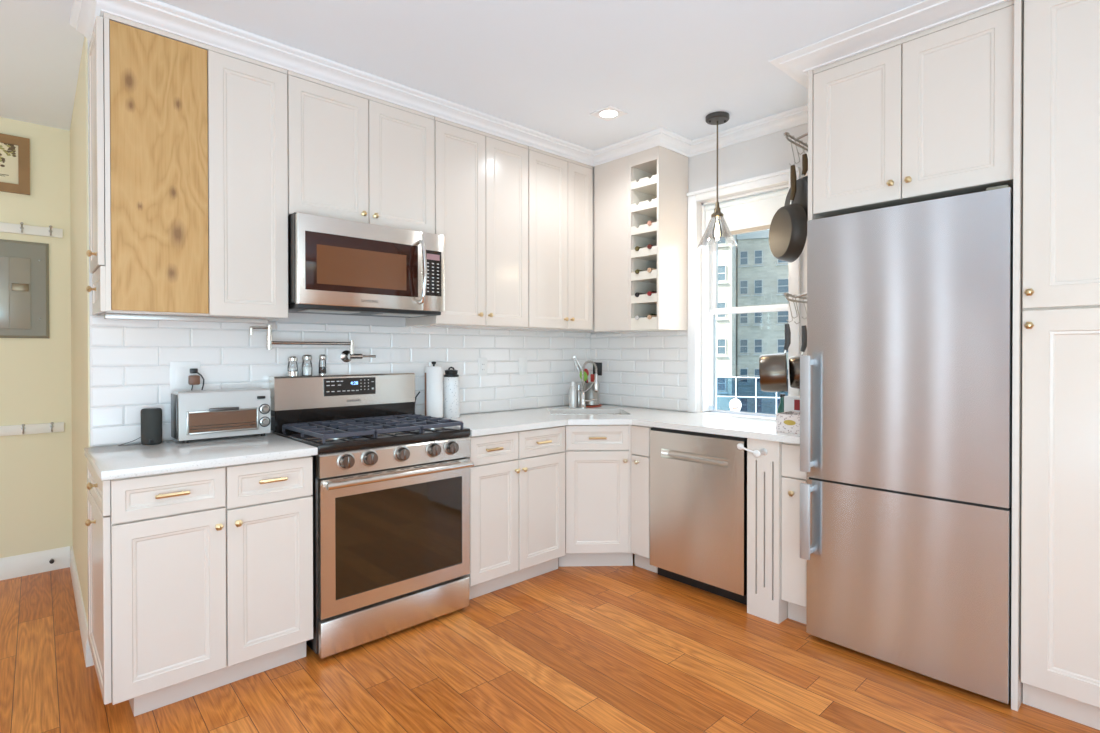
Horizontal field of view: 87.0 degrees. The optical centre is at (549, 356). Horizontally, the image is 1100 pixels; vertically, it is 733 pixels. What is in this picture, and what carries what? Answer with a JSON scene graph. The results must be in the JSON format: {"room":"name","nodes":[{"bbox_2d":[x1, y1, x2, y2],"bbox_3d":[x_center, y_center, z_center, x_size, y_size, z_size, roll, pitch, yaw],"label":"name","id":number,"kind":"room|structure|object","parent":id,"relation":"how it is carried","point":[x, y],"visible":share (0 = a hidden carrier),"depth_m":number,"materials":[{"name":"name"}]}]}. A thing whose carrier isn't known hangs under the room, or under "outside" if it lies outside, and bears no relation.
{"room":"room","nodes":[
{"label":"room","id":0,"kind":"room"},
{"bbox_2d":[0,117,72,557],"bbox_3d":[-4.238,-0.037,2.418,3.640,2.665,0.100,0,1,-43],"label":"wall","id":1,"kind":"structure","parent":0,"point":[36,469],"depth_m":3.46,"materials":[{"name":"paint"}]},
{"bbox_2d":[0,133,29,194],"bbox_3d":[-3.232,-1.114,3.255,0.466,0.328,0.022,0,1,-43],"label":"picture frame","id":2,"kind":"object","parent":1,"relation":"attached to","point":[14,150],"visible":1,"depth_m":3.37,"materials":[{"name":"brown wood"}]},
{"bbox_2d":[0,143,17,183],"bbox_3d":[-3.237,-1.114,3.260,0.370,0.232,0.007,0,1,-43],"label":"print","id":3,"kind":"object","parent":2,"relation":"attached to","point":[8,151],"depth_m":3.35,"materials":[{"name":"beige paper"}]},
{"bbox_2d":[0,239,48,337],"bbox_3d":[-3.191,-0.391,3.292,0.528,0.567,0.030,0,1,-43],"label":"panel","id":4,"kind":"object","parent":1,"relation":"attached to","point":[24,266],"visible":1,"depth_m":3.39,"materials":[{"name":"grey metal"}]},
{"bbox_2d":[0,222,62,237],"bbox_3d":[-3.236,-0.746,3.224,0.813,0.061,0.065,0,1,-43],"label":"hook rail","id":5,"kind":"object","parent":1,"relation":"attached to","point":[20,228],"visible":1,"depth_m":3.41,"materials":[{"name":"paint"}]},
{"bbox_2d":[0,422,63,435],"bbox_3d":[-3.235,0.425,3.232,0.813,0.067,0.065,0,1,-43],"label":"hook rail","id":6,"kind":"object","parent":1,"relation":"attached to","point":[23,429],"visible":1,"depth_m":3.42,"materials":[{"name":"paint"}]},
{"bbox_2d":[0,546,69,580],"bbox_3d":[-4.200,1.233,2.384,3.436,0.125,0.014,0,1,-43],"label":"baseboard","id":7,"kind":"structure","parent":1,"relation":"attached to","point":[35,562],"depth_m":3.43,"materials":[{"name":"paint"}]},
{"bbox_2d":[70,36,89,622],"bbox_3d":[-2.391,-0.044,3.026,0.139,2.665,1.510,0,1,-43],"label":"wall partition","id":8,"kind":"structure","parent":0,"point":[79,180],"depth_m":2.82,"materials":[{"name":"paint"}]},
{"bbox_2d":[70,546,93,666],"bbox_3d":[-2.421,1.227,2.986,0.027,0.125,1.510,0,1,-42],"label":"baseboard","id":9,"kind":"structure","parent":8,"relation":"attached to","point":[83,625],"depth_m":2.74,"materials":[{"name":"paint"}]},
{"bbox_2d":[188,375,199,389],"bbox_3d":[-1.629,0.223,2.656,0.042,0.275,0.043,0,1,-43],"label":"plug","id":10,"kind":"object","parent":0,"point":[192,379],"visible":0.78,"depth_m":2.64,"materials":[{"name":"orange plastic"}]},
{"bbox_2d":[190,368,204,389],"bbox_3d":[-1.618,0.208,2.660,0.053,0.306,0.053,0,1,-43],"label":"plug","id":11,"kind":"object","parent":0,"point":[193,370],"visible":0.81,"depth_m":2.65,"materials":[{"name":"black plastic"}]},
{"bbox_2d":[88,42,589,446],"bbox_3d":[-0.774,-0.049,3.569,3.243,2.665,0.120,0,1,-43],"label":"wall","id":12,"kind":"structure","parent":0,"point":[292,317],"depth_m":3.10,"materials":[{"name":"paint"}]},
{"bbox_2d":[86,12,287,320],"bbox_3d":[-1.569,-0.771,2.518,0.718,1.194,0.339,0,1,-43],"label":"upper cabinet","id":13,"kind":"object","parent":12,"relation":"attached to","point":[188,139],"visible":1,"depth_m":2.37,"materials":[{"name":"paint"}]},
{"bbox_2d":[104,313,267,323],"bbox_3d":[-1.567,-0.164,2.536,0.608,0.020,0.055,0,1,-43],"label":"light bar","id":14,"kind":"object","parent":13,"relation":"attached to","point":[106,316],"visible":1,"depth_m":2.49,"materials":[{"name":"silver metal"}]},
{"bbox_2d":[90,316,590,446],"bbox_3d":[-0.803,0.095,3.454,3.042,0.548,0.010,0,1,-43],"label":"tiled wall","id":15,"kind":"structure","parent":12,"relation":"attached to","point":[130,360],"depth_m":3.01,"materials":[{"name":"tile"}]},
{"bbox_2d":[170,361,199,389],"bbox_3d":[-1.665,0.086,2.648,0.120,0.126,0.008,0,1,-43],"label":"wall outlet","id":16,"kind":"object","parent":15,"relation":"attached to","point":[179,371],"visible":0.86,"depth_m":2.64,"materials":[{"name":"white plastic"}]},
{"bbox_2d":[176,367,184,383],"bbox_3d":[-1.679,0.085,2.632,0.035,0.076,0.003,0,1,-43],"label":"switch","id":17,"kind":"object","parent":16,"relation":"attached to","point":[180,371],"depth_m":2.63,"materials":[{"name":"white plastic"}]},
{"bbox_2d":[249,325,375,361],"bbox_3d":[-1.216,-0.061,2.996,0.089,0.188,0.648,0,1,45],"label":"pot filler","id":18,"kind":"object","parent":15,"relation":"attached to","point":[346,356],"visible":1,"depth_m":2.96,"materials":[{"name":"silver metal"}]},
{"bbox_2d":[478,358,486,375],"bbox_3d":[-0.437,0.068,3.778,0.072,0.117,0.008,0,1,-43],"label":"wall outlet","id":19,"kind":"object","parent":15,"relation":"attached to","point":[482,362],"visible":1,"depth_m":3.77,"materials":[{"name":"white plastic"}]},
{"bbox_2d":[287,70,434,233],"bbox_3d":[-1.010,-1.012,3.010,0.765,0.720,0.369,0,1,-43],"label":"upper cabinet","id":20,"kind":"object","parent":12,"relation":"attached to","point":[353,156],"visible":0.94,"depth_m":2.87,"materials":[{"name":"paint"}]},
{"bbox_2d":[288,212,443,317],"bbox_3d":[-0.966,-0.433,2.969,0.762,0.433,0.494,0,1,-43],"label":"microwave","id":21,"kind":"object","parent":20,"relation":"attached to","point":[336,266],"visible":1,"depth_m":2.78,"materials":[{"name":"grey metal"}]},
{"bbox_2d":[70,0,807,166],"bbox_3d":[-0.307,-1.342,3.154,3.628,0.072,1.306,0,0,-16],"label":"trim","id":22,"kind":"structure","parent":12,"relation":"attached to","point":[155,14],"depth_m":2.91,"materials":[{"name":"paint"}]},
{"bbox_2d":[405,117,527,328],"bbox_3d":[-0.482,-0.777,3.498,0.665,1.198,0.369,0,1,-43],"label":"upper cabinet","id":23,"kind":"object","parent":12,"relation":"attached to","point":[481,178],"visible":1,"depth_m":3.36,"materials":[{"name":"paint"}]},
{"bbox_2d":[500,146,594,331],"bbox_3d":[0.101,-0.782,4.035,0.908,1.198,0.369,0,1,-43],"label":"upper cabinet","id":24,"kind":"object","parent":12,"relation":"attached to","point":[560,189],"visible":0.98,"depth_m":3.80,"materials":[{"name":"paint"}]},
{"bbox_2d":[0,0,923,150],"bbox_3d":[-0.402,-1.411,0.573,6.800,0.100,8.000,0,1,-43],"label":"ceiling","id":25,"kind":"structure","parent":0,"point":[544,66],"depth_m":2.60,"materials":[{"name":"paint"}]},
{"bbox_2d":[590,105,627,120],"bbox_3d":[0.333,-1.377,3.289,0.150,0.006,0.150,0,1,-43],"label":"recessed light","id":26,"kind":"object","parent":25,"relation":"in","point":[608,113],"visible":1,"depth_m":3.28,"materials":[{"name":"paint"}]},
{"bbox_2d":[697,111,736,249],"bbox_3d":[0.962,-1.002,3.335,0.220,0.758,0.220,0,0,-20],"label":"pendant lamp","id":27,"kind":"object","parent":25,"relation":"hanging from","point":[715,118],"visible":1,"depth_m":3.31,"materials":[{"name":"clear glass"}]},
{"bbox_2d":[711,201,722,217],"bbox_3d":[0.962,-0.844,3.336,0.068,0.096,0.068,0,1,-43],"label":"socket","id":28,"kind":"object","parent":27,"relation":"attached to","point":[717,213],"depth_m":3.32,"materials":[{"name":"brown metal"}]},
{"bbox_2d":[0,554,1099,732],"bbox_3d":[-0.399,1.354,0.592,6.800,0.100,8.000,0,1,-43],"label":"floor","id":29,"kind":"structure","parent":0,"point":[566,649],"depth_m":2.31,"materials":[{"name":"brown wood"}]},
{"bbox_2d":[85,456,312,716],"bbox_3d":[-1.462,0.852,2.404,0.728,0.882,0.666,0,1,-43],"label":"base cabinet","id":30,"kind":"object","parent":29,"relation":"on","point":[200,581],"visible":0.97,"depth_m":2.17,"materials":[{"name":"paint"}]},
{"bbox_2d":[84,433,317,480],"bbox_3d":[-1.450,0.394,2.410,0.716,0.032,0.650,0,1,-43],"label":"countertop","id":31,"kind":"structure","parent":30,"relation":"on","point":[114,461],"depth_m":2.27,"materials":[{"name":"white stone"}]},
{"bbox_2d":[141,408,161,444],"bbox_3d":[-1.724,0.301,2.510,0.077,0.153,0.082,0,1,-43],"label":"smart speaker","id":32,"kind":"object","parent":31,"relation":"on","point":[151,418],"visible":1,"depth_m":2.48},
{"bbox_2d":[171,388,270,442],"bbox_3d":[-1.503,0.265,2.666,0.379,0.222,0.169,0,1,-43],"label":"toaster oven","id":33,"kind":"object","parent":31,"relation":"on","point":[195,414],"visible":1,"depth_m":2.61,"materials":[{"name":"silver metal"}]},
{"bbox_2d":[269,373,473,657],"bbox_3d":[-0.881,0.693,2.897,0.768,1.190,0.702,0,1,-43],"label":"range","id":34,"kind":"object","parent":29,"relation":"on","point":[391,495],"visible":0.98,"depth_m":2.70,"materials":[{"name":"grey metal"}]},
{"bbox_2d":[287,357,297,375],"bbox_3d":[-1.297,0.049,2.925,0.052,0.098,0.051,0,1,-43],"label":"salt shaker","id":35,"kind":"object","parent":34,"relation":"on","point":[290,371],"visible":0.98,"depth_m":2.91,"materials":[{"name":"clear glass"}]},
{"bbox_2d":[302,355,311,375],"bbox_3d":[-1.245,0.045,2.973,0.050,0.106,0.049,0,1,-43],"label":"salt shaker","id":36,"kind":"object","parent":34,"relation":"on","point":[306,371],"visible":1,"depth_m":2.96,"materials":[{"name":"clear glass"}]},
{"bbox_2d":[318,354,326,374],"bbox_3d":[-1.187,0.043,3.026,0.041,0.108,0.040,0,1,-43],"label":"pepper grinder","id":37,"kind":"object","parent":34,"relation":"on","point":[321,356],"visible":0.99,"depth_m":3.01,"materials":[{"name":"clear glass"}]},
{"bbox_2d":[272,424,469,453],"bbox_3d":[-0.886,0.384,2.900,0.768,0.038,0.596,0,1,-43],"label":"cooktop","id":38,"kind":"object","parent":34,"relation":"in","point":[358,444],"depth_m":2.67,"materials":[{"name":"black metal"}]},
{"bbox_2d":[466,425,564,599],"bbox_3d":[-0.353,0.843,3.425,0.699,0.882,0.666,0,1,-43],"label":"base cabinet","id":39,"kind":"object","parent":29,"relation":"on","point":[517,478],"visible":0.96,"depth_m":3.18,"materials":[{"name":"paint"}]},
{"bbox_2d":[558,425,632,566],"bbox_3d":[0.291,0.840,3.873,0.854,0.882,0.863,0,1,-43],"label":"base cabinet","id":40,"kind":"object","parent":29,"relation":"on","point":[597,457],"visible":0.89,"depth_m":3.47,"materials":[{"name":"paint"}]},
{"bbox_2d":[426,405,799,443],"bbox_3d":[0.383,0.387,3.247,1.558,0.032,1.902,0,1,-43],"label":"countertop","id":41,"kind":"structure","parent":40,"relation":"on","point":[479,424],"depth_m":3.40,"materials":[{"name":"white stone"}]},
{"bbox_2d":[414,391,419,418],"bbox_3d":[-0.789,0.289,3.421,0.034,0.164,0.067,0,0,4],"label":"power cord","id":42,"kind":"object","parent":41,"relation":"on","point":[419,391],"visible":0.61,"depth_m":3.43,"materials":[{"name":"black plastic"}]},
{"bbox_2d":[425,361,442,417],"bbox_3d":[-0.688,0.199,3.426,0.115,0.341,0.112,0,1,-43],"label":"paper towel holder","id":43,"kind":"object","parent":41,"relation":"on","point":[433,374],"visible":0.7,"depth_m":3.38,"materials":[{"name":"white paper"}]},
{"bbox_2d":[443,367,459,417],"bbox_3d":[-0.598,0.215,3.515,0.097,0.308,0.097,0,1,-43],"label":"water bottle","id":44,"kind":"object","parent":41,"relation":"on","point":[451,407],"visible":1,"depth_m":3.48,"materials":[{"name":"white plastic"}]},
{"bbox_2d":[569,382,576,407],"bbox_3d":[0.164,0.272,4.142,0.058,0.184,0.058,0,1,-43],"label":"soap bottle","id":45,"kind":"object","parent":41,"relation":"on","point":[572,391],"visible":1,"depth_m":4.12,"materials":[{"name":"silver metal"}]},
{"bbox_2d":[577,385,580,406],"bbox_3d":[0.208,0.284,4.183,0.044,0.159,0.044,0,1,-43],"label":"soap dispenser","id":46,"kind":"object","parent":41,"relation":"on","point":[578,390],"visible":0.8,"depth_m":4.16,"materials":[{"name":"grey metal"}]},
{"bbox_2d":[551,413,622,414],"bbox_3d":[0.250,0.492,3.860,0.541,0.185,0.391,0,0,-2],"label":"sink","id":47,"kind":"object","parent":41,"relation":"in","point":[609,413],"visible":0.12,"depth_m":4.04,"materials":[{"name":"metal"}]},
{"bbox_2d":[579,360,598,407],"bbox_3d":[0.277,0.195,4.113,0.137,0.338,0.051,0,0,2],"label":"kitchen faucet","id":48,"kind":"object","parent":41,"relation":"on","point":[596,386],"visible":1,"depth_m":4.11,"materials":[{"name":"silver metal"}]},
{"bbox_2d":[586,404,601,407],"bbox_3d":[0.295,0.357,4.200,0.208,0.012,0.129,0,1,-43],"label":"spoon rest","id":49,"kind":"object","parent":41,"relation":"on","point":[599,405],"visible":0.68,"depth_m":4.18,"materials":[{"name":"brown"}]},
{"bbox_2d":[584,382,599,404],"bbox_3d":[0.302,0.271,4.229,0.119,0.160,0.119,0,1,-43],"label":"utensil crock","id":50,"kind":"object","parent":49,"relation":"on","point":[590,394],"visible":0.7,"depth_m":4.18,"materials":[{"name":"grey metal"}]},
{"bbox_2d":[572,355,581,372],"bbox_3d":[0.249,0.165,4.231,0.177,0.351,0.012,0,0,3],"label":"tongs","id":51,"kind":"object","parent":50,"relation":"in","point":[579,368],"visible":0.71,"depth_m":4.23,"materials":[{"name":"grey metal"}]},
{"bbox_2d":[580,371,587,382],"bbox_3d":[0.269,0.221,4.207,0.114,0.237,0.029,0,0,-18],"label":"ladle","id":52,"kind":"object","parent":50,"relation":"in","point":[585,373],"visible":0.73,"depth_m":4.19,"materials":[{"name":"green plastic"}]},
{"bbox_2d":[590,374,594,382],"bbox_3d":[0.314,0.233,4.204,0.010,0.210,0.051,0,1,-45],"label":"spatula","id":53,"kind":"object","parent":50,"relation":"in","point":[592,375],"visible":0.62,"depth_m":4.20,"materials":[{"name":"red plastic"}]},
{"bbox_2d":[593,362,601,375],"bbox_3d":[0.347,0.190,4.239,0.074,0.296,0.009,0,0,27],"label":"spatula","id":54,"kind":"object","parent":50,"relation":"in","point":[598,364],"visible":0.46,"depth_m":4.23,"materials":[{"name":"black plastic"}]},
{"bbox_2d":[777,394,784,412],"bbox_3d":[1.259,0.286,3.138,0.054,0.168,0.053,0,1,-43],"label":"oil bottle","id":55,"kind":"object","parent":41,"relation":"on","point":[780,409],"visible":0.49,"depth_m":3.13,"materials":[{"name":"teal glass"}]},
{"bbox_2d":[776,411,799,433],"bbox_3d":[1.235,0.327,2.864,0.167,0.090,0.167,0,1,-43],"label":"tissue box","id":56,"kind":"object","parent":41,"relation":"on","point":[786,422],"visible":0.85,"depth_m":2.83,"materials":[{"name":"white cardboard"}]},
{"bbox_2d":[784,396,799,411],"bbox_3d":[1.316,0.290,3.045,0.062,0.160,0.155,0,1,-43],"label":"carton","id":57,"kind":"object","parent":41,"relation":"on","point":[791,403],"visible":0.31,"depth_m":3.05,"materials":[{"name":"white cardboard"}]},
{"bbox_2d":[631,425,657,572],"bbox_3d":[0.712,0.841,3.616,0.599,0.882,0.176,0,1,-43],"label":"base cabinet","id":58,"kind":"object","parent":29,"relation":"on","point":[640,435],"visible":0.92,"depth_m":3.42,"materials":[{"name":"paint"}]},
{"bbox_2d":[650,427,746,604],"bbox_3d":[0.982,0.846,3.330,0.554,0.874,0.594,0,1,-43],"label":"dishwasher","id":59,"kind":"object","parent":29,"relation":"on","point":[698,481],"visible":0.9,"depth_m":3.12,"materials":[{"name":"silver metal"}]},
{"bbox_2d":[737,443,766,456],"bbox_3d":[1.001,0.467,2.881,0.022,0.057,0.163,0,1,-43],"label":"safety latch","id":60,"kind":"object","parent":59,"relation":"attached to","point":[756,453],"visible":1,"depth_m":2.86,"materials":[{"name":"white plastic"}]},
{"bbox_2d":[747,438,787,623],"bbox_3d":[1.084,0.846,2.884,0.108,0.882,0.164,0,1,-43],"label":"filler panel","id":61,"kind":"object","parent":29,"relation":"on","point":[764,601],"visible":0.84,"depth_m":2.84,"materials":[{"name":"paint"}]},
{"bbox_2d":[781,442,806,623],"bbox_3d":[1.350,0.845,2.932,0.587,0.882,0.122,0,1,-43],"label":"base cabinet","id":62,"kind":"object","parent":29,"relation":"on","point":[793,567],"visible":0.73,"depth_m":2.76,"materials":[{"name":"paint"}]},
{"bbox_2d":[800,185,1012,703],"bbox_3d":[1.612,0.326,2.554,0.672,1.916,0.734,0,1,-43],"label":"refrigerator","id":63,"kind":"object","parent":29,"relation":"on","point":[906,370],"visible":0.99,"depth_m":2.32,"materials":[{"name":"grey metal"}]},
{"bbox_2d":[807,0,1023,710],"bbox_3d":[1.654,-0.042,2.588,0.593,2.660,0.780,0,1,-43],"label":"tall cabinet","id":64,"kind":"object","parent":29,"relation":"on","point":[936,112],"visible":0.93,"depth_m":2.33,"materials":[{"name":"paint"}]},
{"bbox_2d":[783,293,806,303],"bbox_3d":[1.370,-0.315,2.977,0.388,0.071,0.179,0,1,-43],"label":"rail","id":65,"kind":"object","parent":64,"relation":"attached to","point":[786,295],"visible":0.34,"depth_m":2.94,"materials":[{"name":"grey metal"}]},
{"bbox_2d":[784,132,807,151],"bbox_3d":[1.369,-1.118,2.972,0.388,0.071,0.179,0,1,-43],"label":"rail","id":66,"kind":"object","parent":64,"relation":"attached to","point":[786,134],"visible":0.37,"depth_m":2.94,"materials":[{"name":"grey metal"}]},
{"bbox_3d":[1.230,-1.043,2.943,0.020,0.154,0.028,0,1,-43],"label":"hook","id":67,"kind":"object","parent":64,"relation":"hanging from","visible":0},
{"bbox_2d":[769,165,806,261],"bbox_3d":[1.208,-0.724,2.943,0.086,0.490,0.294,0,0,-5],"label":"frying pan","id":68,"kind":"object","parent":67,"relation":"hanging from","point":[788,227],"visible":0.99,"depth_m":2.88,"materials":[{"name":"metal"}]},
{"bbox_3d":[1.301,-1.083,3.008,0.021,0.074,0.028,0,1,-43],"label":"hook","id":69,"kind":"object","parent":64,"relation":"hanging from","visible":0},
{"bbox_2d":[784,154,807,220],"bbox_3d":[1.299,-0.828,2.989,0.064,0.430,0.314,0,0,-5],"label":"frying pan","id":70,"kind":"object","parent":69,"relation":"hanging from","point":[801,196],"visible":0.37,"depth_m":2.95,"materials":[{"name":"black metal"}]},
{"bbox_2d":[1021,0,1099,729],"bbox_3d":[2.257,-0.038,1.923,0.608,2.660,1.011,0,1,-43],"label":"pantry cabinet","id":71,"kind":"object","parent":29,"relation":"on","point":[1060,480],"visible":1,"depth_m":2.04,"materials":[{"name":"paint"}]},
{"bbox_2d":[590,123,807,450],"bbox_3d":[2.550,-0.043,2.205,0.200,2.665,6.390,0,1,-43],"label":"wall","id":72,"kind":"structure","parent":0,"point":[770,153],"depth_m":3.54,"materials":[{"name":"paint"}]},
{"bbox_2d":[594,156,657,332],"bbox_3d":[0.525,-0.777,4.008,0.321,1.208,0.307,0,1,-43],"label":"cabinet","id":73,"kind":"object","parent":72,"relation":"attached to","point":[610,178],"visible":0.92,"depth_m":3.90,"materials":[{"name":"paint"}]},
{"bbox_2d":[590,331,687,411],"bbox_3d":[0.613,0.093,4.155,0.010,0.538,0.887,0,1,-43],"label":"tiled wall","id":74,"kind":"structure","parent":72,"relation":"attached to","point":[640,369],"depth_m":4.10,"materials":[{"name":"tile"}]},
{"bbox_2d":[628,146,687,330],"bbox_3d":[0.712,-0.776,3.805,0.321,1.208,0.242,0,1,-43],"label":"wine rack","id":75,"kind":"object","parent":72,"relation":"attached to","point":[658,175],"visible":0.99,"depth_m":3.74,"materials":[{"name":"paint"}]},
{"bbox_2d":[631,293,656,305],"bbox_3d":[0.704,-0.371,3.795,0.290,0.053,0.206,0,1,-43],"label":"shelf","id":76,"kind":"object","parent":75,"relation":"attached to","point":[643,300],"depth_m":3.72,"materials":[{"name":"white wood"}]},
{"bbox_2d":[631,269,656,283],"bbox_3d":[0.703,-0.519,3.794,0.290,0.053,0.206,0,1,-43],"label":"shelf","id":77,"kind":"object","parent":75,"relation":"attached to","point":[644,277],"depth_m":3.73,"materials":[{"name":"white wood"}]},
{"bbox_2d":[631,246,656,261],"bbox_3d":[0.703,-0.667,3.793,0.290,0.053,0.206,0,1,-43],"label":"shelf","id":78,"kind":"object","parent":75,"relation":"attached to","point":[645,254],"depth_m":3.74,"materials":[{"name":"white wood"}]},
{"bbox_2d":[631,222,656,239],"bbox_3d":[0.703,-0.815,3.792,0.290,0.053,0.206,0,1,-43],"label":"shelf","id":79,"kind":"object","parent":75,"relation":"attached to","point":[638,232],"depth_m":3.74,"materials":[{"name":"white wood"}]},
{"bbox_2d":[631,198,656,218],"bbox_3d":[0.703,-0.963,3.791,0.290,0.053,0.206,0,1,-43],"label":"shelf","id":80,"kind":"object","parent":75,"relation":"attached to","point":[647,209],"depth_m":3.75,"materials":[{"name":"white wood"}]},
{"bbox_2d":[631,174,656,196],"bbox_3d":[0.703,-1.111,3.790,0.290,0.053,0.206,0,1,-43],"label":"shelf","id":81,"kind":"object","parent":75,"relation":"attached to","point":[647,186],"depth_m":3.75,"materials":[{"name":"white wood"}]},
{"bbox_2d":[635,313,656,319],"bbox_3d":[0.657,-0.250,3.820,0.278,0.071,0.071,0,1,-43],"label":"wine bottle","id":82,"kind":"object","parent":75,"relation":"in","point":[636,317],"visible":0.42,"depth_m":3.74,"materials":[{"name":"white glass"}]},
{"bbox_2d":[635,291,656,296],"bbox_3d":[0.657,-0.398,3.819,0.278,0.071,0.071,0,1,-43],"label":"wine bottle","id":83,"kind":"object","parent":75,"relation":"in","point":[636,293],"visible":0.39,"depth_m":3.73,"materials":[{"name":"black glass"}]},
{"bbox_2d":[631,317,672,330],"bbox_3d":[0.704,-0.211,3.796,0.290,0.078,0.206,0,1,-43],"label":"shelf","id":84,"kind":"object","parent":75,"relation":"attached to","point":[655,323],"depth_m":3.68,"materials":[{"name":"white wood"}]},
{"bbox_2d":[686,167,799,419],"bbox_3d":[1.229,-0.337,3.614,0.232,1.468,0.739,0,1,-43],"label":"window","id":85,"kind":"structure","parent":72,"relation":"in","point":[709,282],"depth_m":3.78,"materials":[{"name":"paint"}]},
{"bbox_2d":[704,188,788,238],"bbox_3d":[1.222,-0.880,3.604,0.036,0.222,0.579,0,1,-43],"label":"roller blind","id":86,"kind":"object","parent":85,"relation":"attached to","point":[753,213],"visible":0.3,"depth_m":3.58,"materials":[{"name":"white fabric"}]},
{"bbox_2d":[769,0,1008,88],"bbox_3d":[1.925,-1.346,2.206,0.702,0.056,1.951,0,1,-43],"label":"trim","id":87,"kind":"structure","parent":72,"relation":"attached to","point":[921,16],"depth_m":2.42,"materials":[{"name":"paint"}]},
{"label":"outside","id":88,"kind":"structure","parent":0,"visible":0},
{"bbox_3d":[36.994,6.791,81.679,115.000,0.200,150.000,0,1,-43],"label":"ground","id":89,"kind":"structure","parent":88,"visible":0},
{"bbox_2d":[716,235,737,410],"bbox_3d":[13.285,-5.896,69.027,17.050,25.400,17.250,0,0,20],"label":"apartment wing","id":90,"kind":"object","parent":89,"relation":"on","point":[726,325],"visible":0.21,"depth_m":58.56,"materials":[{"name":"brick"}]},
{"bbox_2d":[729,398,741,410],"bbox_3d":[14.010,5.073,43.803,0.772,3.820,0.758,0,0,-21],"label":"basketball hoop","id":91,"kind":"object","parent":89,"relation":"on","point":[735,404],"visible":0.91,"depth_m":43.83,"materials":[{"name":"white plastic"}]},
{"bbox_2d":[716,377,779,412],"bbox_3d":[17.455,4.310,46.899,20.500,5.295,0.120,0,0,20],"label":"fence","id":92,"kind":"object","parent":89,"relation":"on","point":[735,396],"visible":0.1,"depth_m":47.36,"materials":[{"name":"white"}]},
{"bbox_2d":[737,230,787,413],"bbox_3d":[40.236,-3.736,63.839,24.239,21.100,36.891,0,1,-43],"label":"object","id":93,"kind":"structure","parent":89,"relation":"on","point":[762,277],"depth_m":65.82,"materials":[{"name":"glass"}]},
{"bbox_3d":[1.212,-0.244,2.932,0.020,0.145,0.028,0,1,-43],"label":"hook","id":94,"kind":"object","parent":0,"visible":0},
{"bbox_2d":[759,324,790,391],"bbox_3d":[1.150,0.008,2.963,0.148,0.348,0.198,0,0,24],"label":"saucepan","id":95,"kind":"object","parent":94,"relation":"hanging from","point":[773,374],"visible":1,"depth_m":2.90,"materials":[{"name":"metal"}]},
{"bbox_3d":[1.275,-0.242,2.989,0.020,0.151,0.028,0,1,-43],"label":"hook","id":96,"kind":"object","parent":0,"visible":0},
{"bbox_2d":[789,325,806,388],"bbox_3d":[1.272,0.005,2.970,0.088,0.326,0.178,0,0,25],"label":"saucepan","id":97,"kind":"object","parent":96,"relation":"hanging from","point":[794,362],"visible":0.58,"depth_m":2.92,"materials":[{"name":"metal"}]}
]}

